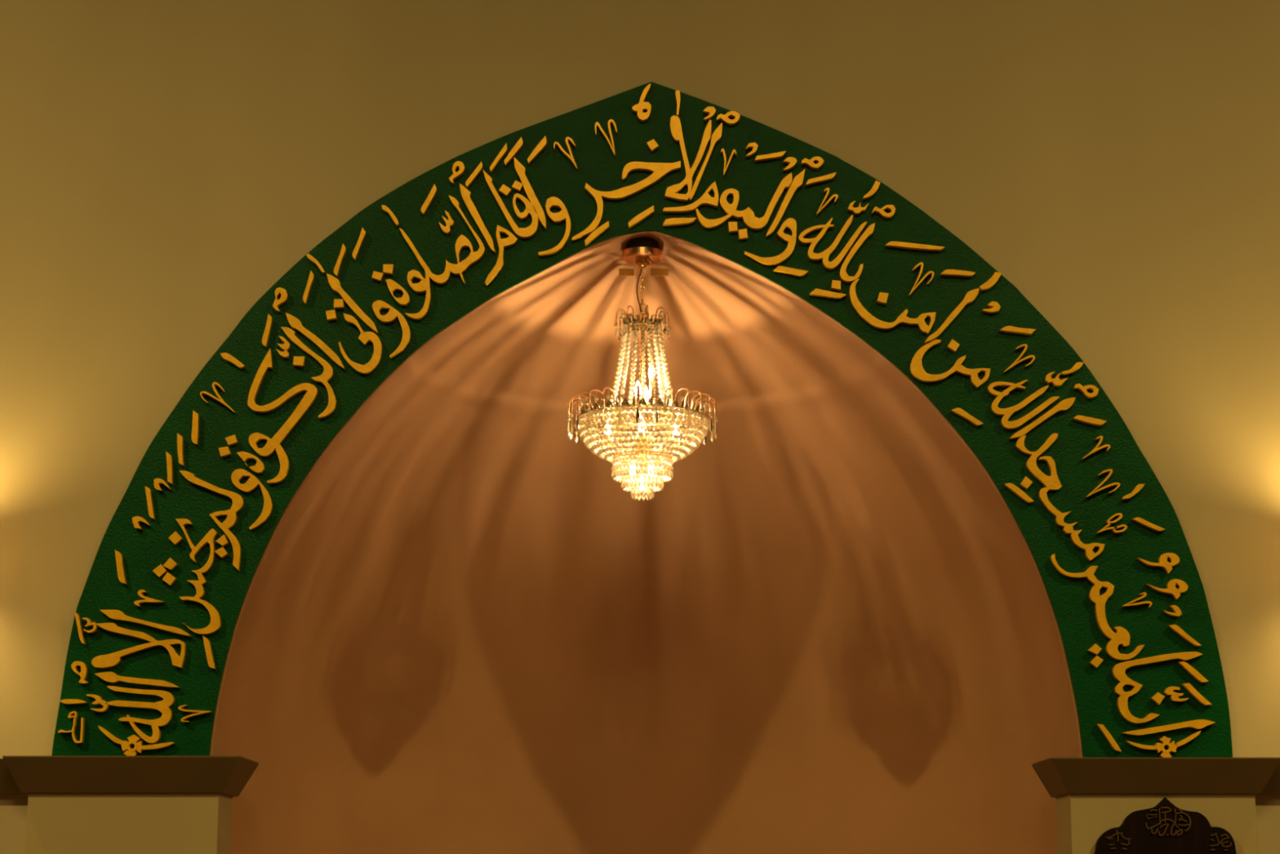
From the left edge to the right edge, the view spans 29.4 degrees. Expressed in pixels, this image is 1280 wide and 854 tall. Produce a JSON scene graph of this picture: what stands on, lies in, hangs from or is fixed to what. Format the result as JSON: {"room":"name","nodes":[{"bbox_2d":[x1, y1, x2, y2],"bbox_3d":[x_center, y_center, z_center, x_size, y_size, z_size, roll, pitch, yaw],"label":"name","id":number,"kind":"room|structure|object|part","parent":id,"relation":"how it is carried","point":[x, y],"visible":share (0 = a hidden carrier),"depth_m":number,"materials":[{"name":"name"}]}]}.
{"room":"mosque","nodes":[
{"label":"mosque","id":0,"kind":"room"},
{"bbox_2d":[0,0,1279,853],"bbox_3d":[0.000,-0.168,7.785,12.000,6.600,0.020,0,-11,0],"label":"wall","id":1,"kind":"structure","parent":0,"point":[164,164],"depth_m":7.90,"materials":[{"name":"beige paint"}]},
{"bbox_2d":[0,758,28,794],"bbox_3d":[-3.900,1.072,7.486,4.200,0.104,0.095,0,-11,0],"label":"trim","id":2,"kind":"structure","parent":1,"relation":"attached to","point":[8,785],"depth_m":7.48,"materials":[{"name":"brown paint"}]},
{"bbox_2d":[25,792,232,853],"bbox_3d":[-1.571,2.104,7.364,0.579,1.979,0.260,0,-11,0],"label":"pillar","id":3,"kind":"structure","parent":1,"relation":"attached to","point":[58,823],"depth_m":7.41,"materials":[{"name":"beige paint"}]},
{"bbox_2d":[2,755,258,796],"bbox_3d":[-1.567,1.081,7.545,0.718,0.106,0.375,0,-11,0],"label":"trim","id":4,"kind":"structure","parent":1,"relation":"attached to","point":[226,775],"depth_m":7.39,"materials":[{"name":"brown paint"}]},
{"bbox_2d":[51,81,1232,757],"bbox_3d":[0.007,-0.052,7.732,3.644,2.186,0.040,0,-11,0],"label":"arch","id":5,"kind":"object","parent":1,"relation":"attached to","point":[175,566],"visible":1,"depth_m":7.75,"materials":[{"name":"green paint"}]},
{"bbox_2d":[209,231,1082,853],"bbox_3d":[0.019,1.331,8.193,2.785,3.814,1.392,0,-11,0],"label":"wall niche","id":6,"kind":"object","parent":1,"relation":"in","point":[831,629],"visible":0.91,"depth_m":8.51,"materials":[{"name":"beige paint"}]},
{"bbox_2d":[566,238,718,500],"bbox_3d":[0.008,-0.185,7.880,0.484,0.848,0.488,2,-11,-10],"label":"crystal chandelier","id":7,"kind":"object","parent":6,"relation":"hanging from","point":[642,252],"visible":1,"depth_m":7.79,"materials":[{"name":"clear glass"}]},
{"bbox_3d":[-0.193,-0.053,7.892,0.072,0.063,0.005,-2,-11,10],"label":"rim arm","id":8,"kind":"part","parent":7,"relation":"part of"},
{"bbox_3d":[-0.196,-0.063,7.844,0.072,0.063,0.005,1,-11,-3],"label":"rim arm","id":9,"kind":"part","parent":7,"relation":"part of"},
{"bbox_3d":[-0.187,-0.072,7.796,0.072,0.063,0.005,3,-12,-17],"label":"rim arm","id":10,"kind":"part","parent":7,"relation":"part of"},
{"bbox_3d":[-0.178,-0.044,7.938,0.072,0.063,0.005,-5,-12,24],"label":"rim arm","id":11,"kind":"part","parent":7,"relation":"part of","materials":[{"name":"gold metal"}]},
{"bbox_3d":[-0.167,-0.081,7.752,0.072,0.063,0.005,7,-13,-30],"label":"rim arm","id":12,"kind":"part","parent":7,"relation":"part of","materials":[{"name":"gold metal"}]},
{"bbox_3d":[-0.136,-0.088,7.715,0.072,0.063,0.005,11,-15,-44],"label":"rim arm","id":13,"kind":"part","parent":7,"relation":"part of","materials":[{"name":"gold metal"}]},
{"bbox_3d":[-0.098,-0.094,7.685,0.005,0.063,0.072,-7,-13,31],"label":"rim arm","id":14,"kind":"part","parent":7,"relation":"part of","materials":[{"name":"gold metal"}]},
{"bbox_3d":[-0.060,-0.356,7.899,0.040,0.053,0.004,2,-11,-11],"label":"crown arm","id":15,"kind":"part","parent":7,"relation":"part of","materials":[{"name":"gold metal"}]},
{"bbox_3d":[-0.053,-0.098,7.665,0.005,0.063,0.072,-3,-12,17],"label":"rim arm","id":16,"kind":"part","parent":7,"relation":"part of","materials":[{"name":"gold metal"}]},
{"bbox_3d":[-0.050,-0.346,7.950,0.040,0.053,0.004,-7,-13,33],"label":"crown arm","id":17,"kind":"part","parent":7,"relation":"part of","materials":[{"name":"gold metal"}]},
{"bbox_3d":[-0.030,-0.365,7.857,0.004,0.053,0.040,-7,-13,33],"label":"crown arm","id":18,"kind":"part","parent":7,"relation":"part of","materials":[{"name":"gold metal"}]},
{"bbox_3d":[-0.006,-0.122,7.823,0.023,0.058,0.022,0,-11,0],"label":"bulb","id":19,"kind":"part","parent":7,"relation":"part of","materials":[{"name":"white glass"}]},
{"bbox_3d":[-0.005,-0.099,7.656,0.005,0.063,0.072,-1,-11,3],"label":"rim arm","id":20,"kind":"part","parent":7,"relation":"part of","materials":[{"name":"gold metal"}]},
{"bbox_3d":[-0.002,-0.443,7.924,0.020,0.152,0.005,0,-11,0],"label":"lamp cord","id":21,"kind":"part","parent":7,"relation":"part of","materials":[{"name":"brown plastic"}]},
{"bbox_3d":[0.008,-0.181,7.879,0.026,0.403,0.025,0,-11,0],"label":"stem","id":22,"kind":"part","parent":7,"relation":"part of","materials":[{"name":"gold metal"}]},
{"bbox_3d":[0.008,-0.033,7.851,0.394,0.005,0.394,0,-11,0],"label":"rim plate","id":23,"kind":"part","parent":7,"relation":"part of","materials":[{"name":"gold metal"}]},
{"bbox_3d":[0.008,-0.559,7.953,0.131,0.030,0.131,0,-11,0],"label":"ceiling plate","id":24,"kind":"part","parent":7,"relation":"part of","materials":[{"name":"gold metal"}]},
{"bbox_3d":[0.008,0.032,7.838,0.403,0.136,0.403,0,-11,0],"label":"basket frame","id":25,"kind":"part","parent":7,"relation":"part of","materials":[{"name":"gold metal"}]},
{"bbox_3d":[0.021,-0.366,7.847,0.004,0.053,0.040,2,-11,-11],"label":"crown arm","id":26,"kind":"part","parent":7,"relation":"part of","materials":[{"name":"gold metal"}]},
{"bbox_3d":[0.038,-0.179,7.848,0.023,0.058,0.022,0,-11,0],"label":"bulb","id":27,"kind":"part","parent":7,"relation":"part of","materials":[{"name":"white glass"}]},
{"bbox_3d":[0.044,-0.099,7.659,0.005,0.063,0.072,2,-11,-10],"label":"rim arm","id":28,"kind":"part","parent":7,"relation":"part of","materials":[{"name":"gold metal"}]},
{"bbox_3d":[0.065,-0.361,7.876,0.040,0.053,0.004,-7,-13,33],"label":"crown arm","id":29,"kind":"part","parent":7,"relation":"part of","materials":[{"name":"gold metal"}]},
{"bbox_3d":[0.075,-0.351,7.926,0.040,0.053,0.004,2,-11,-11],"label":"crown arm","id":30,"kind":"part","parent":7,"relation":"part of","materials":[{"name":"gold metal"}]},
{"bbox_3d":[0.091,-0.096,7.673,0.005,0.063,0.072,5,-12,-24],"label":"rim arm","id":31,"kind":"part","parent":7,"relation":"part of"},
{"bbox_3d":[0.133,-0.091,7.698,0.005,0.063,0.072,8,-14,-37],"label":"rim arm","id":32,"kind":"part","parent":7,"relation":"part of","materials":[{"name":"gold metal"}]},
{"bbox_3d":[0.168,-0.084,7.732,0.072,0.063,0.005,-9,-14,37],"label":"rim arm","id":33,"kind":"part","parent":7,"relation":"part of","materials":[{"name":"gold metal"}]},
{"bbox_3d":[0.194,-0.076,7.774,0.072,0.063,0.005,-5,-12,24],"label":"rim arm","id":34,"kind":"part","parent":7,"relation":"part of","materials":[{"name":"gold metal"}]},
{"bbox_3d":[0.202,-0.049,7.915,0.072,0.063,0.005,3,-12,-17],"label":"rim arm","id":35,"kind":"part","parent":7,"relation":"part of","materials":[{"name":"gold metal"}]},
{"bbox_3d":[0.208,-0.067,7.820,0.072,0.063,0.005,-2,-11,10],"label":"rim arm","id":36,"kind":"part","parent":7,"relation":"part of","materials":[{"name":"gold metal"}]},
{"bbox_3d":[0.211,-0.058,7.868,0.072,0.063,0.005,1,-11,-3],"label":"rim arm","id":37,"kind":"part","parent":7,"relation":"part of","materials":[{"name":"gold metal"}]},
{"bbox_2d":[1031,757,1279,797],"bbox_3d":[1.590,1.085,7.544,0.696,0.104,0.375,0,-11,0],"label":"trim","id":38,"kind":"structure","parent":1,"relation":"attached to","point":[1060,776],"depth_m":7.39,"materials":[{"name":"brown paint"}]},
{"bbox_2d":[1055,793,1257,853],"bbox_3d":[1.590,2.105,7.364,0.562,1.977,0.260,0,-11,0],"label":"pillar","id":39,"kind":"structure","parent":1,"relation":"attached to","point":[1082,819],"depth_m":7.41,"materials":[{"name":"beige paint"}]},
{"bbox_2d":[1093,796,1236,853],"bbox_3d":[1.583,1.303,7.370,0.445,0.366,0.034,0,-11,0],"label":"wall plaque","id":40,"kind":"object","parent":39,"relation":"attached to","point":[1164,828],"visible":1,"depth_m":7.38,"materials":[{"name":"brown wood"}]},
{"bbox_2d":[1255,761,1279,794],"bbox_3d":[3.900,1.072,7.486,4.200,0.104,0.095,0,-11,0],"label":"trim","id":41,"kind":"structure","parent":1,"relation":"attached to","point":[1273,785],"depth_m":7.48,"materials":[{"name":"brown paint"}]}
]}

